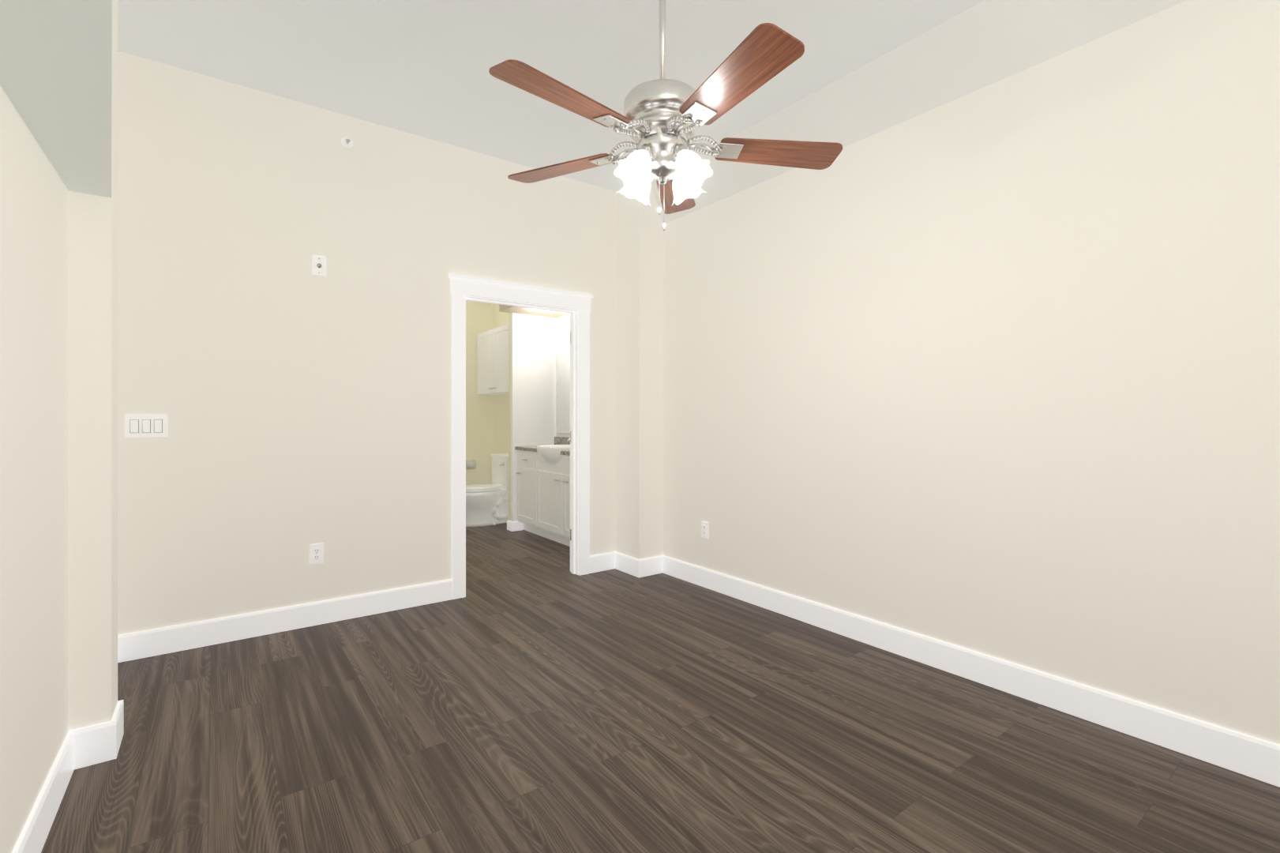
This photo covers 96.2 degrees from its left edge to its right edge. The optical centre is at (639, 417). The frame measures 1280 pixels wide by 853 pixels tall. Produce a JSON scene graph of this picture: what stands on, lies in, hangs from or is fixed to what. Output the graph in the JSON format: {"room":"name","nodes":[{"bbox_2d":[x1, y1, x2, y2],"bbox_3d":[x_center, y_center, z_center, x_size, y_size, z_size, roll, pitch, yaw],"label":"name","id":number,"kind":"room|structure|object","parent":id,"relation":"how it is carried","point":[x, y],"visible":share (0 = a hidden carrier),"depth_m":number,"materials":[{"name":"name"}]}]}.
{"room":"empty bedroom","nodes":[
{"label":"empty bedroom","id":0,"kind":"room"},
{"bbox_2d":[0,0,1186,318],"bbox_3d":[-0.862,-1.353,3.396,5.400,1.140,8.400,0,0,-37],"label":"ceiling","id":1,"kind":"structure","parent":0,"point":[865,69],"depth_m":2.76,"materials":[{"name":"paint"}]},
{"bbox_2d":[488,0,842,230],"bbox_3d":[0.072,-1.252,2.025,1.274,1.139,1.281,0,0,-37],"label":"fan","id":2,"kind":"object","parent":1,"relation":"hanging from","point":[662,115],"visible":1,"depth_m":1.96,"materials":[{"name":"brown wood"}]},
{"bbox_2d":[0,0,1279,852],"bbox_3d":[-0.883,-0.303,3.131,5.050,3.040,8.000,0,0,-37],"label":"wall","id":3,"kind":"structure","parent":0,"point":[998,375],"depth_m":2.88,"materials":[{"name":"beige paint"}]},
{"bbox_2d":[124,414,167,438],"bbox_3d":[-2.507,0.045,2.915,0.165,0.118,0.014,0,0,-37],"label":"plate","id":4,"kind":"object","parent":3,"relation":"attached to","point":[136,426],"visible":1,"depth_m":2.91,"materials":[{"name":"white plastic"}]},
{"bbox_2d":[309,543,323,564],"bbox_3d":[-1.898,0.803,3.368,0.072,0.118,0.010,0,0,-37],"label":"outlet","id":5,"kind":"object","parent":3,"relation":"attached to","point":[316,550],"visible":1,"depth_m":3.37,"materials":[{"name":"white plastic"}]},
{"bbox_2d":[311,255,326,276],"bbox_3d":[-1.884,-0.891,3.372,0.072,0.118,0.020,0,0,-37],"label":"socket","id":6,"kind":"object","parent":3,"relation":"attached to","point":[318,262],"visible":1,"depth_m":3.37,"materials":[{"name":"white plastic"}]},
{"bbox_2d":[341,136,352,148],"bbox_3d":[-1.757,-1.660,3.450,0.068,0.068,0.047,0,0,-37],"label":"sprinkler head","id":7,"kind":"object","parent":3,"relation":"attached to","point":[347,142],"visible":1,"depth_m":3.46},
{"bbox_2d":[465,459,476,469],"bbox_3d":[-2.078,0.577,7.017,0.194,0.110,0.127,0,0,-37],"label":"paper holder","id":8,"kind":"object","parent":3,"relation":"attached to","point":[471,463],"visible":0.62,"depth_m":6.97,"materials":[{"name":"silver metal"}]},
{"bbox_2d":[477,323,508,394],"bbox_3d":[-1.630,-0.658,6.759,0.263,0.750,1.000,0,0,-37],"label":"upper cabinet","id":9,"kind":"object","parent":3,"relation":"attached to","point":[493,344],"visible":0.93,"depth_m":6.70,"materials":[{"name":"white paint"}]},
{"bbox_2d":[448,273,593,599],"bbox_3d":[-0.866,0.132,4.211,1.113,2.171,0.183,0,0,-37],"label":"door frame","id":10,"kind":"structure","parent":3,"relation":"attached to","point":[463,288],"depth_m":4.19,"materials":[{"name":"white wood"}]},
{"bbox_2d":[556,342,570,434],"bbox_3d":[-0.524,-0.308,5.862,0.014,0.990,1.360,0,0,-37],"label":"mirror","id":11,"kind":"object","parent":3,"relation":"attached to","point":[563,350],"visible":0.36,"depth_m":6.27,"materials":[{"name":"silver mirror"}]},
{"bbox_2d":[11,520,1279,852],"bbox_3d":[-0.888,1.151,3.251,3.255,0.133,7.600,0,0,-37],"label":"baseboard","id":12,"kind":"structure","parent":3,"relation":"attached to","point":[1254,757],"depth_m":2.71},
{"bbox_2d":[701,521,708,538],"bbox_3d":[0.464,0.809,4.118,0.010,0.118,0.072,0,0,-37],"label":"outlet","id":13,"kind":"object","parent":3,"relation":"attached to","point":[704,525],"visible":1,"depth_m":4.11,"materials":[{"name":"white plastic"}]},
{"bbox_2d":[41,522,1279,852],"bbox_3d":[-0.743,1.267,3.235,5.400,0.100,8.800,0,0,-37],"label":"floor","id":14,"kind":"structure","parent":0,"point":[546,707],"depth_m":2.14,"materials":[{"name":"wood"}]},
{"bbox_2d":[465,453,508,526],"bbox_3d":[-1.756,0.826,6.554,0.699,0.782,0.470,0,0,-37],"label":"toilet","id":15,"kind":"object","parent":14,"relation":"on","point":[486,504],"visible":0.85,"depth_m":6.47,"materials":[{"name":"white ceramic"}]},
{"bbox_2d":[514,436,570,546],"bbox_3d":[-0.724,0.686,5.641,0.596,1.062,1.544,0,0,-37],"label":"vanity","id":16,"kind":"object","parent":14,"relation":"on","point":[542,472],"visible":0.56,"depth_m":5.65,"materials":[{"name":"white paint"}]}
]}

